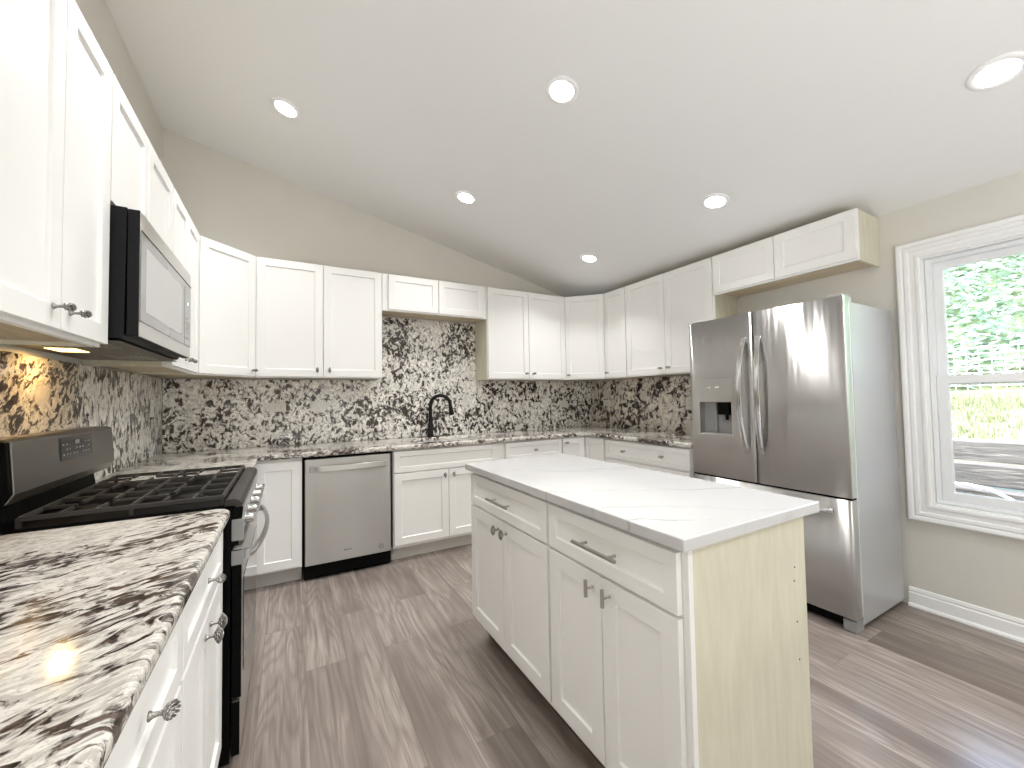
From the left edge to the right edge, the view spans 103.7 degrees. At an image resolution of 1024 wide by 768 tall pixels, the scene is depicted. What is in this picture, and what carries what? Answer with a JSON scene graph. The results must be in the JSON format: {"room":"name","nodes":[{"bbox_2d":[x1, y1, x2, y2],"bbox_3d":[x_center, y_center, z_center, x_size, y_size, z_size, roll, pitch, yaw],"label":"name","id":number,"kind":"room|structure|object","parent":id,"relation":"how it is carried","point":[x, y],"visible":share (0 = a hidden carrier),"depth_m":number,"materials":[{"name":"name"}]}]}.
{"room":"kitchen","nodes":[
{"label":"kitchen","id":0,"kind":"room"},
{"bbox_2d":[0,0,162,377],"bbox_3d":[-1.051,-0.380,0.066,0.120,3.353,6.840,0,-2,-29],"label":"wall","id":1,"kind":"structure","parent":0,"point":[96,13],"depth_m":2.24,"materials":[{"name":"beige paint"}]},
{"bbox_2d":[0,350,77,436],"bbox_3d":[-1.329,0.138,0.708,0.019,0.542,2.392,0,-2,-29],"label":"backsplash","id":2,"kind":"structure","parent":1,"relation":"attached to","point":[38,394],"depth_m":1.47,"materials":[{"name":"multicoloured stone"}]},
{"bbox_2d":[0,0,111,346],"bbox_3d":[-1.273,-0.585,0.966,0.362,0.914,0.617,0,-2,-29],"label":"upper cabinet","id":3,"kind":"object","parent":1,"relation":"attached to","point":[56,77],"visible":1,"depth_m":1.00,"materials":[{"name":"white wood"}]},
{"bbox_2d":[76,364,162,479],"bbox_3d":[-2.248,0.209,2.358,0.019,0.542,1.382,0,-2,-29],"label":"backsplash","id":4,"kind":"structure","parent":1,"relation":"attached to","point":[117,400],"depth_m":2.25,"materials":[{"name":"multicoloured stone"}]},
{"bbox_2d":[150,400,153,416],"bbox_3d":[-2.434,0.167,2.720,0.008,0.116,0.072,0,-2,-29],"label":"wall outlet","id":5,"kind":"object","parent":4,"relation":"attached to","point":[151,401],"visible":1,"depth_m":2.71,"materials":[{"name":"white plastic"}]},
{"bbox_2d":[82,187,199,374],"bbox_3d":[-1.981,-0.530,2.238,0.362,0.914,0.686,0,-2,-29],"label":"upper cabinet","id":6,"kind":"object","parent":1,"relation":"attached to","point":[186,238],"visible":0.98,"depth_m":2.28,"materials":[{"name":"white wood"}]},
{"bbox_2d":[110,73,172,251],"bbox_3d":[-1.641,-0.794,1.585,0.321,0.441,0.795,0,-2,-29],"label":"upper cabinet","id":7,"kind":"object","parent":1,"relation":"attached to","point":[140,181],"visible":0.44,"depth_m":1.55,"materials":[{"name":"white wood"}]},
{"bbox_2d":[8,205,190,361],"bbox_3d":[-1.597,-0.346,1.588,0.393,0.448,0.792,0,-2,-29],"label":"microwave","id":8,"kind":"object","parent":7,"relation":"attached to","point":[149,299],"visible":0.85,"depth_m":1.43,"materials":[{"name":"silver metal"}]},
{"bbox_2d":[160,128,590,447],"bbox_3d":[-0.847,-0.250,4.023,4.089,3.353,0.120,0,-2,-29],"label":"wall","id":9,"kind":"structure","parent":0,"point":[230,201],"depth_m":3.44,"materials":[{"name":"beige paint"}]},
{"bbox_2d":[144,235,257,377],"bbox_3d":[-2.178,-0.505,2.869,0.632,0.914,0.613,0,-2,-29],"label":"upper cabinet","id":10,"kind":"object","parent":9,"relation":"attached to","point":[227,274],"visible":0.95,"depth_m":2.79,"materials":[{"name":"white wood"}]},
{"bbox_2d":[255,257,381,379],"bbox_3d":[-1.580,-0.499,3.345,0.919,0.914,0.362,0,-2,-29],"label":"upper cabinet","id":11,"kind":"object","parent":9,"relation":"attached to","point":[313,320],"visible":1,"depth_m":3.20,"materials":[{"name":"white wood"}]},
{"bbox_2d":[162,317,591,452],"bbox_3d":[-0.809,-0.058,3.954,4.045,1.134,0.020,0,-2,-29],"label":"backsplash","id":12,"kind":"structure","parent":9,"relation":"attached to","point":[422,360],"depth_m":3.75,"materials":[{"name":"multicoloured stone"}]},
{"bbox_2d":[270,403,285,411],"bbox_3d":[-1.924,0.193,3.306,0.116,0.072,0.008,0,-2,-29],"label":"wall outlet","id":13,"kind":"object","parent":12,"relation":"attached to","point":[274,407],"visible":1,"depth_m":3.30,"materials":[{"name":"white plastic"}]},
{"bbox_2d":[560,401,567,406],"bbox_3d":[0.607,0.236,4.713,0.116,0.072,0.008,0,-2,-29],"label":"wall outlet","id":14,"kind":"object","parent":12,"relation":"attached to","point":[562,403],"visible":1,"depth_m":4.71,"materials":[{"name":"white plastic"}]},
{"bbox_2d":[382,273,485,323],"bbox_3d":[-0.756,-0.792,3.840,0.993,0.322,0.321,0,-2,-29],"label":"upper cabinet","id":15,"kind":"object","parent":9,"relation":"attached to","point":[402,296],"visible":0.91,"depth_m":3.69,"materials":[{"name":"white wood"}]},
{"bbox_2d":[475,287,565,380],"bbox_3d":[0.107,-0.496,4.285,0.940,0.914,0.362,0,-2,-29],"label":"upper cabinet","id":16,"kind":"object","parent":9,"relation":"attached to","point":[521,336],"visible":1,"depth_m":4.13,"materials":[{"name":"white wood"}]},
{"bbox_2d":[560,294,608,380],"bbox_3d":[0.836,-0.499,4.548,0.632,0.914,0.613,0,-2,-29],"label":"upper cabinet","id":17,"kind":"object","parent":9,"relation":"attached to","point":[584,315],"visible":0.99,"depth_m":4.34,"materials":[{"name":"white wood"}]},
{"bbox_2d":[105,0,1023,296],"bbox_3d":[0.767,-1.628,1.132,4.329,1.145,6.840,0,-2,-29],"label":"ceiling","id":18,"kind":"structure","parent":0,"point":[800,113],"depth_m":2.18,"materials":[{"name":"white paint"}]},
{"bbox_2d":[271,97,300,119],"bbox_3d":[-1.454,-1.770,2.585,0.167,0.046,0.172,0,-2,-25],"label":"recessed light","id":19,"kind":"object","parent":18,"relation":"in","point":[282,106],"visible":1,"depth_m":2.58,"materials":[{"name":"white"}]},
{"bbox_2d":[455,190,476,204],"bbox_3d":[-0.364,-1.474,3.182,0.167,0.046,0.172,0,-2,-25],"label":"recessed light","id":20,"kind":"object","parent":18,"relation":"in","point":[466,197],"visible":1,"depth_m":3.17,"materials":[{"name":"white plastic"}]},
{"bbox_2d":[546,75,578,104],"bbox_3d":[0.259,-1.519,2.084,0.167,0.046,0.172,0,-2,-25],"label":"recessed light","id":21,"kind":"object","parent":18,"relation":"in","point":[564,90],"visible":1,"depth_m":2.07,"materials":[{"name":"white plastic"}]},
{"bbox_2d":[580,254,598,262],"bbox_3d":[0.725,-1.178,3.773,0.167,0.046,0.172,0,-2,-25],"label":"recessed light","id":22,"kind":"object","parent":18,"relation":"in","point":[588,258],"visible":1,"depth_m":3.77,"materials":[{"name":"white plastic"}]},
{"bbox_2d":[701,193,729,209],"bbox_3d":[1.359,-1.219,2.689,0.167,0.046,0.172,0,-2,-25],"label":"recessed light","id":23,"kind":"object","parent":18,"relation":"in","point":[713,201],"visible":1,"depth_m":2.68,"materials":[{"name":"white"}]},
{"bbox_2d":[966,51,1023,90],"bbox_3d":[1.967,-1.262,1.629,0.167,0.046,0.172,0,-2,-25],"label":"recessed light","id":24,"kind":"object","parent":18,"relation":"in","point":[998,71],"visible":1,"depth_m":1.62,"materials":[{"name":"white plastic"}]},
{"bbox_2d":[220,544,1023,767],"bbox_3d":[0.816,1.349,1.031,4.329,0.100,6.840,0,-2,-29],"label":"floor","id":25,"kind":"structure","parent":0,"point":[391,664],"depth_m":1.76,"materials":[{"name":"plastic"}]},
{"bbox_2d":[0,426,269,767],"bbox_3d":[-1.412,0.767,1.632,0.731,1.178,0.802,0,-2,-29],"label":"gas range","id":26,"kind":"object","parent":25,"relation":"on","point":[47,479],"visible":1,"depth_m":1.42,"materials":[{"name":"black metal"}]},
{"bbox_2d":[0,472,242,534],"bbox_3d":[-1.456,0.447,1.621,0.644,0.014,0.802,0,-2,-29],"label":"cooktop","id":27,"kind":"object","parent":26,"relation":"in","point":[7,526],"depth_m":1.39,"materials":[{"name":"black metal"}]},
{"bbox_2d":[218,504,269,767],"bbox_3d":[-1.409,0.893,1.628,0.729,0.877,0.800,0,-2,-29],"label":"oven","id":28,"kind":"object","parent":26,"relation":"in","point":[241,544],"depth_m":1.42,"materials":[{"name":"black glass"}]},
{"bbox_2d":[104,613,181,767],"bbox_3d":[-0.825,0.870,0.476,0.673,0.876,0.490,0,-2,-29],"label":"base cabinet","id":29,"kind":"object","parent":25,"relation":"on","point":[150,737],"visible":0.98,"depth_m":0.69,"materials":[{"name":"white wood"}]},
{"bbox_2d":[179,532,227,767],"bbox_3d":[-1.091,0.890,0.954,0.673,0.876,0.600,0,-2,-29],"label":"base cabinet","id":30,"kind":"object","parent":25,"relation":"on","point":[203,625],"visible":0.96,"depth_m":1.07,"materials":[{"name":"white wood"}]},
{"bbox_2d":[255,458,301,587],"bbox_3d":[-1.755,0.971,3.030,0.290,0.876,0.632,0,-2,-29],"label":"base cabinet","id":31,"kind":"object","parent":25,"relation":"on","point":[279,556],"visible":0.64,"depth_m":2.78,"materials":[{"name":"white wood"}]},
{"bbox_2d":[302,451,390,579],"bbox_3d":[-1.329,0.970,3.204,0.604,0.868,0.619,0,-2,-29],"label":"dishwasher","id":32,"kind":"object","parent":25,"relation":"on","point":[346,499],"visible":0.99,"depth_m":2.97,"materials":[{"name":"grey metal"}]},
{"bbox_2d":[390,438,503,559],"bbox_3d":[-0.634,0.973,3.630,0.988,0.876,0.673,0,-2,-29],"label":"base cabinet","id":33,"kind":"object","parent":25,"relation":"on","point":[431,503],"visible":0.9,"depth_m":3.30,"materials":[{"name":"white wood"}]},
{"bbox_2d":[471,473,571,730],"bbox_3d":[0.195,0.892,1.950,0.617,0.896,0.730,0,-2,-29],"label":"base cabinet","id":34,"kind":"object","parent":25,"relation":"on","point":[511,567],"visible":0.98,"depth_m":1.74,"materials":[{"name":"white wood"}]},
{"bbox_2d":[465,453,819,552],"bbox_3d":[0.364,0.416,1.716,0.651,0.033,1.364,0,-2,-29],"label":"countertop","id":35,"kind":"structure","parent":34,"relation":"on","point":[683,514],"depth_m":1.35,"materials":[{"name":"white stone"}]},
{"bbox_2d":[504,438,561,458],"bbox_3d":[0.077,0.974,4.026,0.634,0.876,0.673,0,-2,-29],"label":"base cabinet","id":36,"kind":"object","parent":25,"relation":"on","point":[528,448],"visible":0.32,"depth_m":3.77,"materials":[{"name":"white wood"}]},
{"bbox_2d":[561,436,606,460],"bbox_3d":[0.815,0.971,4.295,0.911,0.876,0.922,0,-2,-29],"label":"base cabinet","id":37,"kind":"object","parent":25,"relation":"on","point":[582,446],"visible":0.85,"depth_m":3.99,"materials":[{"name":"white wood"}]},
{"bbox_2d":[605,439,693,477],"bbox_3d":[1.371,0.936,3.541,0.674,0.876,0.930,0,-2,-29],"label":"base cabinet","id":38,"kind":"object","parent":25,"relation":"on","point":[661,458],"visible":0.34,"depth_m":3.33,"materials":[{"name":"white wood"}]},
{"bbox_2d":[95,426,692,482],"bbox_3d":[-0.346,0.493,3.122,4.083,0.037,1.877,0,-2,-29],"label":"countertop","id":39,"kind":"structure","parent":38,"relation":"on","point":[249,457],"depth_m":3.15,"materials":[{"name":"multicoloured stone"}]},
{"bbox_2d":[418,394,453,437],"bbox_3d":[-0.737,0.301,3.882,0.354,0.410,0.112,0,-2,-17],"label":"kitchen faucet","id":40,"kind":"object","parent":39,"relation":"on","point":[431,428],"visible":1,"depth_m":3.86,"materials":[{"name":"black metal"}]},
{"bbox_2d":[427,421,433,436],"bbox_3d":[-0.781,0.429,3.864,0.062,0.145,0.062,0,-2,-29],"label":"faucet","id":41,"kind":"object","parent":40,"relation":"attached to","point":[430,423],"depth_m":3.84,"materials":[{"name":"black metal"}]},
{"bbox_2d":[548,503,812,767],"bbox_3d":[0.519,0.867,1.370,0.615,0.896,0.595,0,-2,-29],"label":"base cabinet","id":42,"kind":"object","parent":25,"relation":"on","point":[662,656],"visible":0.95,"depth_m":1.15,"materials":[{"name":"white wood"}]},
{"bbox_2d":[689,293,904,633],"bbox_3d":[1.804,0.431,2.679,0.704,1.812,0.953,0,-2,-29],"label":"refrigerator","id":43,"kind":"object","parent":25,"relation":"on","point":[797,400],"visible":0.78,"depth_m":2.32,"materials":[{"name":"grey metal"}]},
{"bbox_3d":[-0.576,0.850,0.029,0.674,0.876,0.527,0,-2,-29],"label":"base cabinet","id":44,"kind":"object","parent":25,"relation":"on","visible":0},
{"bbox_2d":[0,509,229,767],"bbox_3d":[-0.863,0.414,0.525,0.652,0.037,1.640,0,-2,-29],"label":"countertop","id":45,"kind":"structure","parent":44,"relation":"on","point":[88,613],"depth_m":0.67,"materials":[{"name":"multicoloured stone"}]},
{"bbox_2d":[591,171,1023,619],"bbox_3d":[2.643,0.111,2.102,0.140,2.385,6.840,0,-2,-29],"label":"wall","id":46,"kind":"structure","parent":0,"point":[985,570],"depth_m":2.32,"materials":[{"name":"beige paint"}]},
{"bbox_2d":[604,287,635,378],"bbox_3d":[1.178,-0.516,4.211,0.362,0.914,0.310,0,-2,-29],"label":"upper cabinet","id":47,"kind":"object","parent":46,"relation":"attached to","point":[614,301],"visible":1,"depth_m":4.14,"materials":[{"name":"white wood"}]},
{"bbox_2d":[591,375,691,433],"bbox_3d":[1.426,0.206,4.122,0.019,0.542,1.877,0,-2,-29],"label":"backsplash","id":48,"kind":"structure","parent":46,"relation":"attached to","point":[655,403],"depth_m":4.20,"materials":[{"name":"multicoloured stone"}]},
{"bbox_2d":[603,400,609,405],"bbox_3d":[1.101,0.221,4.675,0.008,0.072,0.116,0,-2,-29],"label":"wall outlet","id":49,"kind":"object","parent":48,"relation":"attached to","point":[605,402],"visible":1,"depth_m":4.68,"materials":[{"name":"white plastic"}]},
{"bbox_2d":[686,397,691,409],"bbox_3d":[1.636,0.180,3.715,0.008,0.116,0.072,0,-2,-29],"label":"wall outlet","id":50,"kind":"object","parent":48,"relation":"attached to","point":[688,399],"visible":0.76,"depth_m":3.72,"materials":[{"name":"white plastic"}]},
{"bbox_2d":[625,257,736,377],"bbox_3d":[1.484,-0.540,3.663,0.362,0.914,0.939,0,-2,-29],"label":"upper cabinet","id":51,"kind":"object","parent":46,"relation":"attached to","point":[660,309],"visible":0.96,"depth_m":3.56,"materials":[{"name":"white wood"}]},
{"bbox_2d":[712,208,879,298],"bbox_3d":[1.953,-0.877,2.865,0.321,0.310,0.928,0,-2,-29],"label":"upper cabinet","id":52,"kind":"object","parent":46,"relation":"attached to","point":[847,241],"visible":1,"depth_m":2.67,"materials":[{"name":"white wood"}]},
{"bbox_2d":[895,214,1023,539],"bbox_3d":[2.694,-0.039,1.948,0.132,1.646,1.176,0,-2,-29],"label":"window","id":53,"kind":"structure","parent":46,"relation":"in","point":[932,496],"depth_m":2.34,"materials":[{"name":"white wood"}]},
{"bbox_2d":[908,586,1023,642],"bbox_3d":[3.289,1.195,0.777,0.016,0.108,3.740,0,-2,-29],"label":"baseboard","id":54,"kind":"structure","parent":46,"relation":"attached to","point":[989,618],"depth_m":2.19,"materials":[{"name":"white wood"}]},
{"label":"outside","id":55,"kind":"structure","parent":0,"visible":0},
{"bbox_2d":[944,256,1023,441],"bbox_3d":[6.240,-0.923,6.213,6.000,3.049,11.000,0,-2,-29],"label":"grass slope","id":56,"kind":"structure","parent":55,"point":[962,391],"depth_m":5.00,"materials":[{"name":"green grass"}]},
{"bbox_2d":[944,253,1023,389],"bbox_3d":[6.615,-1.421,5.697,2.654,3.107,6.842,0,-2,-29],"label":"foliage","id":57,"kind":"object","parent":56,"relation":"on","point":[985,310],"visible":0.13,"depth_m":5.25,"materials":[{"name":"green plant"}]},
{"bbox_2d":[948,343,1023,394],"bbox_3d":[5.521,-0.158,4.748,0.028,0.780,6.028,0,-2,-29],"label":"wire fence","id":58,"kind":"object","parent":56,"relation":"on","point":[1004,345],"visible":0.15,"depth_m":4.67,"materials":[{"name":"white metal"}]},
{"bbox_2d":[951,391,1023,438],"bbox_3d":[4.725,0.307,4.456,1.476,0.452,5.531,0,-2,-29],"label":"grass blades","id":59,"kind":"object","parent":56,"relation":"on","point":[989,417],"visible":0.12,"depth_m":4.15,"materials":[{"name":"green plant"}]},
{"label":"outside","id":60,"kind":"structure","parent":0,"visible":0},
{"bbox_2d":[979,485,1023,491],"bbox_3d":[5.489,1.529,5.116,7.771,0.100,14.000,0,-2,-29],"label":"ground","id":61,"kind":"structure","parent":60,"point":[979,485],"depth_m":5.61,"materials":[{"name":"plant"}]},
{"bbox_3d":[3.628,1.261,3.517,0.180,0.390,7.000,0,-2,-29],"label":"footing","id":62,"kind":"object","parent":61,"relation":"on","visible":0},
{"bbox_2d":[955,482,1013,499],"bbox_3d":[3.816,1.006,3.082,0.069,0.401,1.072,0,-2,-20],"label":"garden hose","id":63,"kind":"object","parent":62,"relation":"on","point":[956,483],"visible":0.52,"depth_m":3.22,"materials":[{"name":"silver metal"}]},
{"bbox_2d":[955,485,1023,500],"bbox_3d":[3.737,0.959,3.592,0.197,0.178,7.000,0,-2,-29],"label":"landscape timber","id":64,"kind":"object","parent":62,"relation":"on","point":[1015,495],"visible":0.02,"depth_m":3.26,"materials":[{"name":"grey wood"}]},
{"bbox_2d":[954,460,1023,489],"bbox_3d":[3.909,0.779,3.695,0.197,0.180,7.000,0,-2,-29],"label":"landscape timber","id":65,"kind":"object","parent":64,"relation":"on","point":[977,473],"visible":0.09,"depth_m":3.36,"materials":[{"name":"grey wood"}]},
{"bbox_2d":[953,439,1023,464],"bbox_3d":[4.081,0.600,3.799,0.197,0.179,7.000,0,-2,-29],"label":"landscape timber","id":66,"kind":"object","parent":65,"relation":"on","point":[1007,452],"visible":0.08,"depth_m":3.50,"materials":[{"name":"grey wood"}]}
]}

